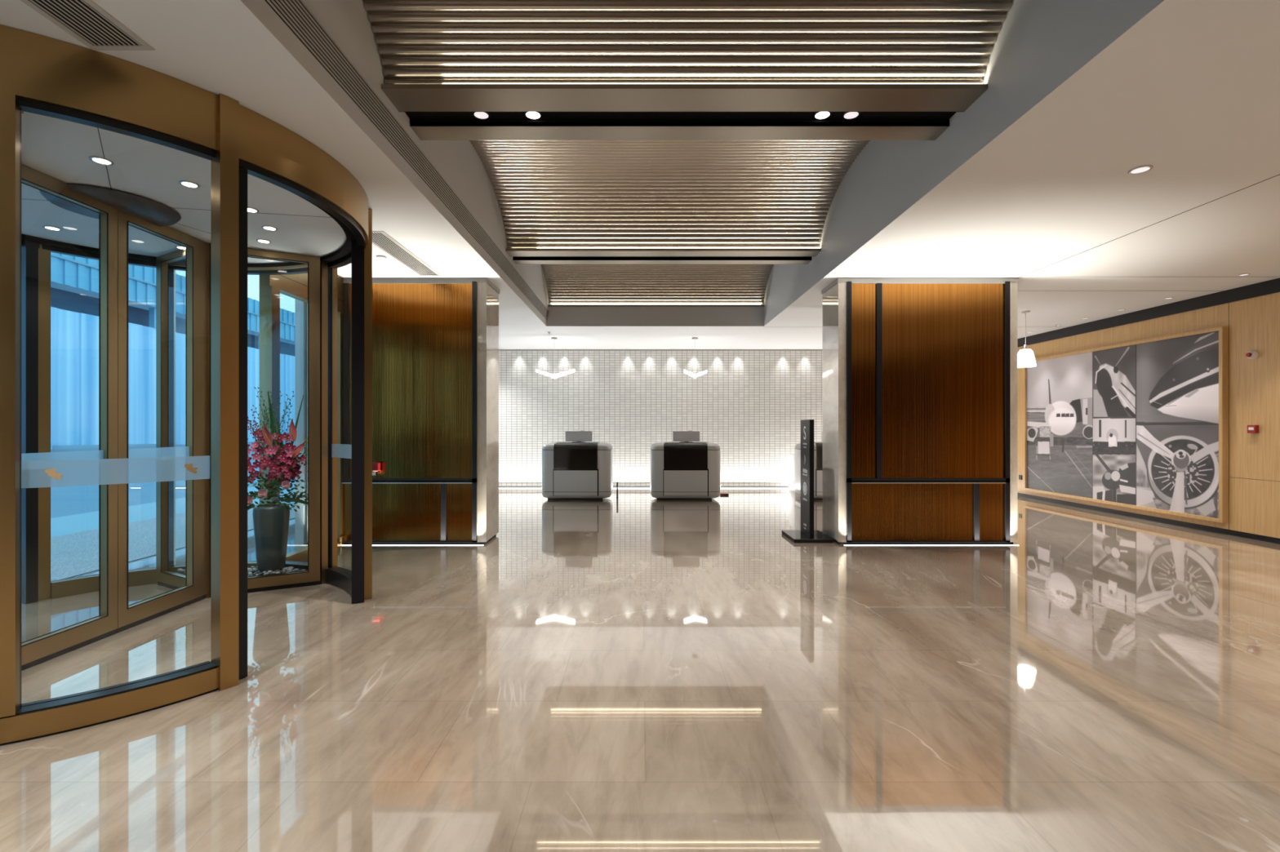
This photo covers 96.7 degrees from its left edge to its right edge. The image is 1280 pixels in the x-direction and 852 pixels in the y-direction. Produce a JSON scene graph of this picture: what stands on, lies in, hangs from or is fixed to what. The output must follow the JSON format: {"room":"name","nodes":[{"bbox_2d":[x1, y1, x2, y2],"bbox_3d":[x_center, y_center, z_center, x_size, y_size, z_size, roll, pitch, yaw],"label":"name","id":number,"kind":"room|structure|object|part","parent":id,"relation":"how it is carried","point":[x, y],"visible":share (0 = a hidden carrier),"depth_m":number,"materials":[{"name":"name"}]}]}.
{"room":"lobby","nodes":[
{"label":"lobby","id":0,"kind":"room"},
{"bbox_2d":[294,298,307,544],"bbox_3d":[-4.050,-0.183,9.875,0.100,3.166,6.250,0,0,0],"label":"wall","id":1,"kind":"structure","parent":0,"point":[300,307],"depth_m":6.75,"materials":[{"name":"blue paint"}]},
{"bbox_2d":[216,0,548,326],"bbox_3d":[-1.688,-2.308,3.400,0.137,1.084,13.200,0,0,0],"label":"ceiling","id":2,"kind":"structure","parent":0,"point":[347,22],"depth_m":3.56,"materials":[{"name":"white paint"}]},
{"bbox_2d":[265,0,549,319],"bbox_3d":[-1.631,-1.956,3.400,0.043,0.160,13.200,0,0,0],"label":"air vent","id":3,"kind":"object","parent":2,"relation":"in","point":[295,14],"visible":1,"depth_m":3.56,"materials":[{"name":"black metal"}]},
{"bbox_2d":[505,248,821,264],"bbox_3d":[0.274,-2.260,7.105,3.788,0.300,0.550,0,0,0],"label":"ceiling beam","id":4,"kind":"structure","parent":2,"relation":"attached to","point":[520,255],"depth_m":6.99,"materials":[{"name":"beige metal"}]},
{"bbox_2d":[541,264,773,303],"bbox_3d":[0.275,-2.436,8.682,3.779,0.567,2.603,0,0,0],"label":"ceiling panel","id":5,"kind":"object","parent":4,"relation":"attached to","point":[565,283],"visible":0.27,"depth_m":9.71,"materials":[{"name":"beige metal"}]},
{"bbox_2d":[381,84,987,140],"bbox_3d":[0.274,-2.260,3.870,3.788,0.300,0.640,0,0,0],"label":"ceiling beam","id":6,"kind":"structure","parent":2,"relation":"attached to","point":[435,112],"depth_m":3.80,"materials":[{"name":"beige metal"}]},
{"bbox_2d":[471,111,490,119],"bbox_3d":[-1.101,-2.155,3.930,0.125,0.007,0.125,0,0,0],"label":"recessed light","id":7,"kind":"object","parent":6,"relation":"attached to","point":[478,115],"visible":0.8,"depth_m":3.94,"materials":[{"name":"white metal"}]},
{"bbox_2d":[524,111,542,119],"bbox_3d":[-0.743,-2.155,3.930,0.125,0.007,0.125,0,0,0],"label":"recessed light","id":8,"kind":"object","parent":6,"relation":"attached to","point":[530,115],"visible":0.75,"depth_m":3.94,"materials":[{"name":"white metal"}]},
{"bbox_2d":[469,140,870,248],"bbox_3d":[0.275,-2.436,5.534,3.779,0.567,2.688,0,0,0],"label":"ceiling panel","id":9,"kind":"object","parent":6,"relation":"attached to","point":[549,193],"visible":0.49,"depth_m":6.27,"materials":[{"name":"beige metal"}]},
{"bbox_2d":[813,111,831,119],"bbox_3d":[1.256,-2.155,3.930,0.125,0.007,0.125,0,0,0],"label":"recessed light","id":10,"kind":"object","parent":6,"relation":"attached to","point":[817,115],"visible":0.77,"depth_m":3.94,"materials":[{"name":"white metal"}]},
{"bbox_2d":[841,111,861,119],"bbox_3d":[1.455,-2.155,3.930,0.125,0.007,0.125,0,0,0],"label":"recessed light","id":11,"kind":"object","parent":6,"relation":"attached to","point":[846,115],"visible":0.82,"depth_m":3.94,"materials":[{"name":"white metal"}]},
{"bbox_2d":[0,488,1279,851],"bbox_3d":[1.225,1.460,4.950,12.950,0.120,16.300,0,0,0],"label":"floor","id":12,"kind":"structure","parent":0,"point":[634,671],"depth_m":2.87,"materials":[{"name":"beige stone"}]},
{"bbox_2d":[0,24,372,746],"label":"door","id":13,"kind":"structure","parent":12,"relation":"on","point":[63,104],"depth_m":3.50,"materials":[{"name":"brown metal"}]},
{"bbox_3d":[-4.872,-0.181,4.626,0.111,3.163,0.088,0,0,31],"label":"door post","id":14,"kind":"part","parent":13,"relation":"part of","materials":[{"name":"brown metal"}]},
{"bbox_2d":[42,226,62,231],"bbox_3d":[-4.451,-1.502,4.304,0.100,0.007,0.100,0,0,0],"label":"recessed light","id":15,"kind":"object","parent":13,"relation":"attached to","point":[51,228],"visible":1,"depth_m":4.30,"materials":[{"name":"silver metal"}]},
{"bbox_3d":[-3.560,-0.068,3.454,0.050,2.866,0.787,0,0,0],"label":"door","id":16,"kind":"part","parent":13,"relation":"part of","materials":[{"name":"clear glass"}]},
{"bbox_2d":[88,156,113,165],"bbox_3d":[-3.044,-1.502,3.213,0.100,0.007,0.100,0,0,0],"label":"recessed light","id":17,"kind":"object","parent":13,"relation":"attached to","point":[96,159],"visible":1,"depth_m":3.21,"materials":[{"name":"silver metal"}]},
{"bbox_3d":[-3.560,1.336,2.678,2.640,0.128,0.777,0,0,0],"label":"sill","id":18,"kind":"part","parent":13,"relation":"part of","materials":[{"name":"brown metal"}]},
{"bbox_3d":[-3.560,-1.482,3.850,0.700,0.023,0.700,0,0,0],"label":"motor","id":19,"kind":"part","parent":13,"relation":"part of","materials":[{"name":"grey metal"}]},
{"bbox_3d":[-2.900,1.335,2.655,1.421,0.130,0.209,0,0,-29],"label":"sill","id":20,"kind":"part","parent":13,"relation":"part of","materials":[{"name":"black metal"}]},
{"bbox_3d":[-4.220,1.335,5.045,1.421,0.130,0.209,0,0,-29],"label":"sill","id":21,"kind":"part","parent":13,"relation":"part of","materials":[{"name":"brown metal"}]},
{"bbox_3d":[-3.560,-0.068,4.245,0.050,2.866,0.790,0,0,0],"label":"door","id":22,"kind":"part","parent":13,"relation":"part of","materials":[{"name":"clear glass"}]},
{"bbox_2d":[175,245,185,249],"bbox_3d":[-3.844,-1.502,4.778,0.100,0.007,0.100,0,0,0],"label":"recessed light","id":23,"kind":"object","parent":13,"relation":"attached to","point":[181,247],"visible":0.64,"depth_m":4.77,"materials":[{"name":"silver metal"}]},
{"bbox_2d":[178,180,199,188],"bbox_3d":[-2.796,-1.502,3.526,0.100,0.007,0.100,0,0,0],"label":"recessed light","id":24,"kind":"object","parent":13,"relation":"attached to","point":[187,184],"visible":1,"depth_m":3.53,"materials":[{"name":"silver metal"}]},
{"bbox_3d":[-3.560,1.336,5.022,2.640,0.128,0.777,0,0,0],"label":"sill","id":25,"kind":"part","parent":13,"relation":"part of","materials":[{"name":"brown metal"}]},
{"bbox_3d":[-3.560,-0.051,4.670,0.070,2.901,0.060,0,0,0],"label":"showcase post","id":26,"kind":"part","parent":13,"relation":"part of","materials":[{"name":"brown metal"}]},
{"bbox_3d":[-2.248,-0.181,3.074,0.111,3.163,0.088,0,0,31],"label":"door post","id":27,"kind":"part","parent":13,"relation":"part of","materials":[{"name":"brown metal"}]},
{"bbox_2d":[173,568,302,576],"bbox_3d":[-3.560,1.345,4.970,1.404,0.090,0.546,0,0,0],"label":"pebbles","id":28,"kind":"object","parent":13,"relation":"on","point":[296,574],"depth_m":4.94,"materials":[{"name":"grey"}]},
{"bbox_3d":[-3.560,-0.051,5.171,1.430,2.901,0.218,0,0,0],"label":"showcase rail","id":29,"kind":"part","parent":13,"relation":"part of","materials":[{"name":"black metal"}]},
{"bbox_2d":[247,207,258,213],"bbox_3d":[-2.705,-1.502,3.940,0.100,0.007,0.100,0,0,0],"label":"recessed light","id":30,"kind":"object","parent":13,"relation":"attached to","point":[251,210],"visible":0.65,"depth_m":3.94,"materials":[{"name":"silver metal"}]},
{"bbox_2d":[256,239,271,243],"bbox_3d":[-3.051,-1.502,4.604,0.100,0.007,0.100,0,0,0],"label":"recessed light","id":31,"kind":"object","parent":13,"relation":"attached to","point":[263,241],"visible":1,"depth_m":4.60,"materials":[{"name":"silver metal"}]},
{"bbox_2d":[262,226,277,231],"bbox_3d":[-2.806,-1.502,4.303,0.100,0.007,0.100,0,0,0],"label":"recessed light","id":32,"kind":"object","parent":13,"relation":"attached to","point":[267,228],"visible":1,"depth_m":4.30,"materials":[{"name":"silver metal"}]},
{"bbox_2d":[247,386,307,571],"bbox_3d":[-3.253,0.464,5.166,0.735,1.641,0.323,0,0,-31],"label":"flower arrangement","id":33,"kind":"object","parent":13,"relation":"in","point":[270,520],"visible":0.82,"depth_m":5.08,"materials":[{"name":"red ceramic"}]},
{"bbox_3d":[-3.422,0.720,4.943,0.118,0.100,0.013,0,0,-31],"label":"blade","id":34,"kind":"part","parent":33,"relation":"part of","materials":[{"name":"green plant"}]},
{"bbox_3d":[-3.340,0.066,5.182,0.093,0.769,0.024,0,0,-20],"label":"blade","id":35,"kind":"part","parent":33,"relation":"part of","materials":[{"name":"green plant"}]},
{"bbox_3d":[-3.282,0.177,5.194,0.075,0.493,0.019,0,0,-20],"label":"blade","id":36,"kind":"part","parent":33,"relation":"part of","materials":[{"name":"green plant"}]},
{"bbox_3d":[-3.162,0.036,5.184,0.162,0.662,0.013,0,0,-31],"label":"blade","id":37,"kind":"part","parent":33,"relation":"part of","materials":[{"name":"green plant"}]},
{"bbox_3d":[-3.087,0.689,5.149,0.238,0.103,0.010,0,0,-31],"label":"blade","id":38,"kind":"part","parent":33,"relation":"part of","materials":[{"name":"green plant"}]},
{"bbox_3d":[-2.900,1.335,5.045,1.421,0.130,0.209,0,0,29],"label":"sill","id":39,"kind":"part","parent":13,"relation":"part of","materials":[{"name":"black metal"}]},
{"bbox_3d":[-2.248,-0.181,4.626,0.111,3.163,0.088,0,0,-31],"label":"door post","id":40,"kind":"part","parent":13,"relation":"part of","materials":[{"name":"brown metal"}]},
{"bbox_2d":[259,273,343,561],"bbox_3d":[-3.560,-0.183,6.075,0.120,3.166,1.350,0,0,0],"label":"window","id":41,"kind":"structure","parent":12,"relation":"on","point":[293,286],"depth_m":5.49,"materials":[{"name":"glass"}]},
{"bbox_2d":[306,277,499,544],"bbox_3d":[-2.893,-0.183,7.027,2.142,3.166,0.666,0,0,0],"label":"pillar","id":42,"kind":"structure","parent":12,"relation":"on","point":[435,348],"depth_m":6.74,"materials":[{"name":"wood"}]},
{"bbox_2d":[372,462,380,475],"bbox_3d":[-3.120,0.495,6.684,0.100,0.150,0.072,0,0,0],"label":"button","id":43,"kind":"object","parent":42,"relation":"attached to","point":[375,465],"visible":0.68,"depth_m":6.65,"materials":[{"name":"red plastic"}]},
{"bbox_3d":[-3.086,1.005,6.754,1.451,0.690,0.032,0,0,0],"label":"amber panel","id":44,"kind":"part","parent":42,"relation":"part of","materials":[{"name":"wood"}]},
{"bbox_3d":[-2.901,0.666,6.717,1.821,0.010,0.006,0,0,0],"label":"bright rail","id":45,"kind":"part","parent":42,"relation":"part of","materials":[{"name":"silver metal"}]},
{"bbox_3d":[-2.901,-0.173,6.750,1.921,3.086,0.070,0,0,0],"label":"black frame","id":46,"kind":"part","parent":42,"relation":"part of","materials":[{"name":"black metal"}]},
{"bbox_3d":[-2.720,-0.543,6.754,1.461,2.306,0.032,0,0,0],"label":"amber panel","id":47,"kind":"part","parent":42,"relation":"part of","materials":[{"name":"wood"}]},
{"bbox_3d":[-2.893,-1.741,7.049,2.142,0.050,0.622,0,0,0],"label":"trim","id":48,"kind":"part","parent":42,"relation":"part of","materials":[{"name":"grey"}]},
{"bbox_3d":[-2.145,1.005,6.754,0.310,0.690,0.032,0,0,0],"label":"amber panel","id":49,"kind":"part","parent":42,"relation":"part of","materials":[{"name":"wood"}]},
{"bbox_2d":[488,307,495,329],"bbox_3d":[-1.826,-1.330,7.010,0.008,0.220,0.300,0,0,0],"label":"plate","id":50,"kind":"object","parent":42,"relation":"attached to","point":[491,313],"visible":1,"depth_m":6.97,"materials":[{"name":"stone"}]},
{"bbox_2d":[542,431,613,500],"bbox_3d":[-1.219,0.739,11.082,1.330,1.322,0.736,0,0,0],"label":"reception desk","id":51,"kind":"object","parent":12,"relation":"on","point":[579,469],"depth_m":10.73,"materials":[{"name":"white laminate"}]},
{"bbox_3d":[-1.226,1.060,10.734,0.825,0.470,0.032,0,0,0],"label":"panel","id":52,"kind":"part","parent":51,"relation":"part of","materials":[{"name":"white laminate"}]},
{"bbox_2d":[564,431,592,441],"bbox_3d":[-1.194,0.185,10.977,0.520,0.200,0.025,0,0,0],"label":"monitor","id":53,"kind":"object","parent":51,"relation":"on","point":[570,436],"depth_m":10.97,"materials":[{"name":"plastic"}]},
{"bbox_2d":[616,482,618,497],"bbox_3d":[-0.460,1.250,11.250,0.040,0.300,0.140,0,0,0],"label":"post","id":54,"kind":"object","parent":12,"relation":"on","point":[617,496],"visible":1,"depth_m":11.20,"materials":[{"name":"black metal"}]},
{"bbox_2d":[498,487,788,488],"bbox_3d":[1.800,1.394,12.956,11.400,0.012,0.012,0,0,0],"label":"light strip","id":55,"kind":"object","parent":12,"relation":"on","point":[499,487],"visible":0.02,"depth_m":12.95,"materials":[{"name":"white"}]},
{"bbox_2d":[650,431,720,500],"bbox_3d":[0.857,0.739,11.082,1.330,1.322,0.736,0,0,0],"label":"reception desk","id":56,"kind":"object","parent":12,"relation":"on","point":[686,469],"depth_m":10.72,"materials":[{"name":"white laminate"}]},
{"bbox_3d":[0.850,1.060,10.734,0.825,0.470,0.032,0,0,0],"label":"panel","id":57,"kind":"part","parent":56,"relation":"part of","materials":[{"name":"white laminate"}]},
{"bbox_2d":[672,431,699,442],"bbox_3d":[0.882,0.195,11.020,0.520,0.220,0.180,0,0,0],"label":"monitor","id":58,"kind":"object","parent":56,"relation":"on","point":[677,436],"depth_m":10.97,"materials":[{"name":"grey"}]},
{"bbox_2d":[720,493,728,495],"bbox_3d":[1.705,1.383,11.613,0.170,0.035,0.135,0,0,0],"label":"box","id":59,"kind":"object","parent":12,"relation":"on","point":[721,494],"visible":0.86,"depth_m":11.55,"materials":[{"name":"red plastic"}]},
{"bbox_2d":[788,454,795,492],"bbox_3d":[3.455,1.010,12.447,0.290,0.780,0.505,0,0,0],"label":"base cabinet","id":60,"kind":"object","parent":12,"relation":"on","point":[791,457],"visible":0.18,"depth_m":12.49,"materials":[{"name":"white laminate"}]},
{"bbox_2d":[781,419,834,542],"bbox_3d":[2.085,0.657,7.145,0.480,1.486,0.610,0,0,0],"label":"sign totem","id":61,"kind":"object","parent":12,"relation":"on","point":[806,534],"visible":1,"depth_m":7.03,"materials":[{"name":"black paint"}]},
{"bbox_3d":[2.092,0.634,7.150,0.055,1.441,0.400,0,0,0],"label":"panel","id":62,"kind":"part","parent":61,"relation":"part of","materials":[{"name":"black metal"}]},
{"bbox_3d":[2.085,1.377,7.145,0.480,0.045,0.610,0,0,0],"label":"plate","id":63,"kind":"part","parent":61,"relation":"part of","materials":[{"name":"black paint"}]},
{"bbox_2d":[794,431,822,500],"bbox_3d":[3.735,0.739,11.082,1.330,1.322,0.736,0,0,0],"label":"reception desk","id":64,"kind":"object","parent":12,"relation":"on","point":[818,446],"depth_m":10.73,"materials":[{"name":"white laminate"}]},
{"bbox_3d":[3.728,1.060,10.734,0.825,0.470,0.032,0,0,0],"label":"panel","id":65,"kind":"part","parent":64,"relation":"part of","materials":[{"name":"white laminate"}]},
{"bbox_2d":[821,277,1018,544],"bbox_3d":[3.409,-0.183,7.027,2.142,3.166,0.666,0,0,0],"label":"pillar","id":66,"kind":"structure","parent":12,"relation":"on","point":[920,374],"depth_m":6.74,"materials":[{"name":"wood"}]},
{"bbox_3d":[2.641,-0.543,6.754,0.300,2.306,0.032,0,0,0],"label":"amber panel","id":67,"kind":"part","parent":66,"relation":"part of","materials":[{"name":"wood"}]},
{"bbox_3d":[3.216,1.005,6.754,1.451,0.690,0.032,0,0,0],"label":"amber panel","id":68,"kind":"part","parent":66,"relation":"part of","materials":[{"name":"wood"}]},
{"bbox_3d":[3.409,-1.741,7.049,2.142,0.050,0.622,0,0,0],"label":"trim","id":69,"kind":"part","parent":66,"relation":"part of","materials":[{"name":"grey"}]},
{"bbox_3d":[3.401,0.666,6.717,1.821,0.010,0.006,0,0,0],"label":"bright rail","id":70,"kind":"part","parent":66,"relation":"part of","materials":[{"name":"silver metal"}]},
{"bbox_3d":[3.582,-0.543,6.754,1.461,2.306,0.032,0,0,0],"label":"amber panel","id":71,"kind":"part","parent":66,"relation":"part of","materials":[{"name":"wood"}]},
{"bbox_3d":[4.157,1.005,6.754,0.310,0.690,0.032,0,0,0],"label":"amber panel","id":72,"kind":"part","parent":66,"relation":"part of","materials":[{"name":"wood"}]},
{"bbox_2d":[0,0,1279,349],"bbox_3d":[1.850,-1.796,4.950,11.700,0.060,16.300,0,0,0],"label":"ceiling","id":73,"kind":"structure","parent":0,"point":[1193,96],"depth_m":4.22,"materials":[{"name":"white paint"}]},
{"bbox_2d":[20,0,155,50],"bbox_3d":[-2.415,-1.765,1.215,0.290,0.010,2.890,0,0,0],"label":"ceiling vent","id":74,"kind":"object","parent":73,"relation":"in","point":[86,21],"visible":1,"depth_m":2.49,"materials":[{"name":"black metal"}]},
{"bbox_2d":[376,255,386,260],"bbox_3d":[-2.690,-1.750,5.900,0.100,0.031,0.100,0,0,0],"label":"smoke detector","id":75,"kind":"object","parent":73,"relation":"attached to","point":[379,257],"visible":1,"depth_m":5.87,"materials":[{"name":"white plastic"}]},
{"bbox_2d":[372,231,441,275],"bbox_3d":[-2.455,-1.765,5.890,0.270,0.010,1.520,0,0,0],"label":"ceiling vent","id":76,"kind":"object","parent":73,"relation":"in","point":[381,240],"visible":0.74,"depth_m":5.82,"materials":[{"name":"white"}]},
{"bbox_2d":[535,337,575,378],"bbox_3d":[-1.707,-1.363,11.360,0.771,0.806,0.240,0,0,0],"label":"pendant","id":77,"kind":"object","parent":73,"relation":"hanging from","point":[562,374],"visible":1,"depth_m":11.30,"materials":[{"name":"white metal"}]},
{"bbox_3d":[-1.904,-1.053,11.360,0.431,0.187,0.114,0,0,18],"label":"light arm","id":78,"kind":"part","parent":77,"relation":"part of","materials":[{"name":"white"}]},
{"bbox_3d":[-1.519,-1.057,11.360,0.447,0.194,0.115,0,0,-17],"label":"light arm","id":79,"kind":"part","parent":77,"relation":"part of","materials":[{"name":"white"}]},
{"bbox_2d":[684,337,706,377],"bbox_3d":[1.099,-1.368,11.360,0.454,0.796,0.240,0,0,0],"label":"pendant","id":80,"kind":"object","parent":73,"relation":"hanging from","point":[692,375],"visible":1,"depth_m":11.30,"materials":[{"name":"white"}]},
{"bbox_3d":[0.976,-1.055,11.360,0.300,0.170,0.104,0,0,30],"label":"light arm","id":81,"kind":"part","parent":80,"relation":"part of","materials":[{"name":"white"}]},
{"bbox_3d":[1.080,-1.383,11.300,0.006,0.766,0.005,0,0,0],"label":"cord","id":82,"kind":"part","parent":80,"relation":"part of","materials":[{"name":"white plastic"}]},
{"bbox_3d":[1.203,-1.050,11.360,0.327,0.160,0.108,0,0,-26],"label":"light arm","id":83,"kind":"part","parent":80,"relation":"part of","materials":[{"name":"white"}]},
{"bbox_2d":[1017,311,1036,367],"bbox_3d":[5.900,-1.343,8.720,0.274,0.846,0.274,0,0,0],"label":"pendant lamp","id":84,"kind":"object","parent":73,"relation":"hanging from","point":[1025,357],"visible":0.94,"depth_m":8.64,"materials":[{"name":"white glass"}]},
{"bbox_3d":[5.900,-1.508,8.720,0.007,0.516,0.006,0,0,0],"label":"cord","id":85,"kind":"part","parent":84,"relation":"part of","materials":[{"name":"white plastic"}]},
{"bbox_3d":[5.900,-1.055,8.720,0.274,0.270,0.274,0,0,0],"label":"lamp shade","id":86,"kind":"part","parent":84,"relation":"part of","materials":[{"name":"white glass"}]},
{"bbox_2d":[1128,165,1152,174],"bbox_3d":[3.430,-1.764,3.905,0.130,0.007,0.130,0,0,0],"label":"recessed light","id":87,"kind":"object","parent":73,"relation":"in","point":[1142,169],"visible":1,"depth_m":3.90,"materials":[{"name":"silver metal"}]},
{"bbox_2d":[1237,273,1250,275],"bbox_3d":[7.000,-1.764,6.600,0.100,0.007,0.100,0,0,0],"label":"recessed light","id":88,"kind":"object","parent":73,"relation":"in","point":[1244,274],"visible":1,"depth_m":6.59,"materials":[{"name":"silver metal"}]},
{"bbox_2d":[546,303,764,326],"bbox_3d":[0.244,-2.333,10.024,3.968,1.134,0.052,0,0,0],"label":"wall","id":89,"kind":"structure","parent":0,"point":[557,316],"depth_m":10.00,"materials":[{"name":"white paint"}]},
{"bbox_2d":[548,304,764,306],"bbox_3d":[0.274,-2.130,9.985,3.788,0.040,0.030,0,0,0],"label":"ledge","id":90,"kind":"object","parent":89,"relation":"attached to","point":[549,305],"visible":1,"depth_m":9.97,"materials":[{"name":"beige metal"}]},
{"bbox_2d":[498,351,822,486],"bbox_3d":[1.800,-0.168,13.050,11.600,3.136,0.100,0,0,0],"label":"wall","id":91,"kind":"structure","parent":0,"point":[753,405],"depth_m":13.00,"materials":[{"name":"white tile"}]},
{"bbox_2d":[498,486,788,487],"bbox_3d":[1.800,1.385,13.019,11.600,0.030,0.062,0,0,0],"label":"baseboard","id":92,"kind":"structure","parent":91,"relation":"attached to","point":[499,486],"depth_m":12.99,"materials":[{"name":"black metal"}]},
{"bbox_2d":[498,349,822,351],"bbox_3d":[1.800,-1.751,13.015,11.600,0.030,0.070,0,0,0],"label":"trim","id":93,"kind":"structure","parent":91,"relation":"attached to","point":[499,349],"depth_m":12.98,"materials":[{"name":"grey metal"}]},
{"bbox_2d":[764,0,1178,326],"bbox_3d":[2.198,-2.308,3.400,0.060,1.084,13.200,0,0,0],"label":"ceiling","id":94,"kind":"structure","parent":0,"point":[1042,48],"depth_m":3.63,"materials":[{"name":"white paint"}]},
{"bbox_2d":[763,173,1279,327],"bbox_3d":[4.884,-1.770,3.433,5.432,0.012,13.266,0,0,0],"label":"trim","id":95,"kind":"structure","parent":94,"relation":"attached to","point":[1279,174],"depth_m":7.39,"materials":[{"name":"grey"}]},
{"bbox_2d":[1017,292,1279,538],"bbox_3d":[7.650,-0.135,4.900,0.100,2.930,16.200,0,0,0],"label":"wall","id":96,"kind":"structure","parent":0,"point":[1254,322],"depth_m":7.18,"materials":[{"name":"brown wood"}]},
{"bbox_2d":[1023,326,1226,523],"bbox_3d":[7.567,-0.025,9.285,0.065,2.550,3.830,0,0,0],"label":"mural","id":97,"kind":"object","parent":96,"relation":"attached to","point":[1140,424],"visible":1,"depth_m":8.71,"materials":[{"name":"grey paper"}]},
{"bbox_2d":[1017,277,1279,347],"bbox_3d":[7.650,-1.683,4.900,0.140,0.166,16.200,0,0,0],"label":"trim","id":98,"kind":"structure","parent":96,"relation":"attached to","point":[1270,286],"depth_m":8.22,"materials":[{"name":"black metal"}]},
{"bbox_2d":[1017,493,1279,544],"bbox_3d":[7.660,1.365,4.900,0.080,0.070,16.200,0,0,0],"label":"baseboard","id":99,"kind":"structure","parent":96,"relation":"attached to","point":[1244,535],"depth_m":8.26,"materials":[{"name":"black metal"}]},
{"bbox_2d":[1245,351,1258,359],"bbox_3d":[7.558,-0.890,7.045,0.085,0.100,0.100,0,0,0],"label":"bell","id":100,"kind":"object","parent":96,"relation":"attached to","point":[1251,354],"visible":1,"depth_m":7.02,"materials":[{"name":"white"}]},
{"bbox_2d":[1228,302,1277,529],"bbox_3d":[7.609,-0.135,2.076,0.021,2.930,10.553,0,0,0],"label":"trim","id":101,"kind":"structure","parent":96,"relation":"attached to","point":[1228,303],"depth_m":7.35,"materials":[{"name":"grey"}]},
{"bbox_2d":[1247,425,1258,433],"bbox_3d":[7.577,0.030,7.040,0.047,0.100,0.100,0,0,0],"label":"fire alarm","id":102,"kind":"object","parent":96,"relation":"attached to","point":[1251,428],"visible":1,"depth_m":7.02,"materials":[{"name":"red plastic"}]},
{"bbox_3d":[0.274,-2.260,0.585,3.788,0.300,0.630,0,0,0],"label":"ceiling beam","id":103,"kind":"structure","parent":0,"visible":0},
{"bbox_2d":[362,0,1013,84],"bbox_3d":[0.275,-2.436,2.249,3.779,0.567,2.698,0,0,0],"label":"ceiling panel","id":104,"kind":"object","parent":103,"relation":"attached to","point":[419,42],"visible":0.98,"depth_m":3.46,"materials":[{"name":"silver metal"}]},
{"label":"outside","id":105,"kind":"structure","parent":0,"visible":0},
{"bbox_2d":[50,440,294,518],"bbox_3d":[-32.625,1.475,40.000,54.750,0.130,160.000,0,0,0],"label":"ground","id":106,"kind":"structure","parent":105,"point":[78,500],"depth_m":11.60,"materials":[{"name":"blue"}]},
{"bbox_2d":[50,252,294,449],"bbox_3d":[-39.750,-5.200,60.500,8.500,13.200,201.000,0,0,0],"label":"building","id":107,"kind":"structure","parent":106,"relation":"on","point":[74,280],"depth_m":40.11,"materials":[{"name":"blue glass"}]},
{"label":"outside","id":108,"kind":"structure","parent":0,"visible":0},
{"bbox_2d":[50,482,294,577],"bbox_3d":[-7.125,1.405,6.000,3.750,0.010,24.000,0,0,0],"label":"pavement","id":109,"kind":"structure","parent":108,"point":[66,525],"depth_m":8.73,"materials":[{"name":"blue"}]},
{"bbox_2d":[50,510,294,581],"bbox_3d":[-6.335,1.395,5.000,2.130,0.010,9.000,0,0,0],"label":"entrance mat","id":110,"kind":"object","parent":109,"relation":"on","point":[74,554],"visible":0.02,"depth_m":6.60,"materials":[{"name":"blue carpet"}]}
]}

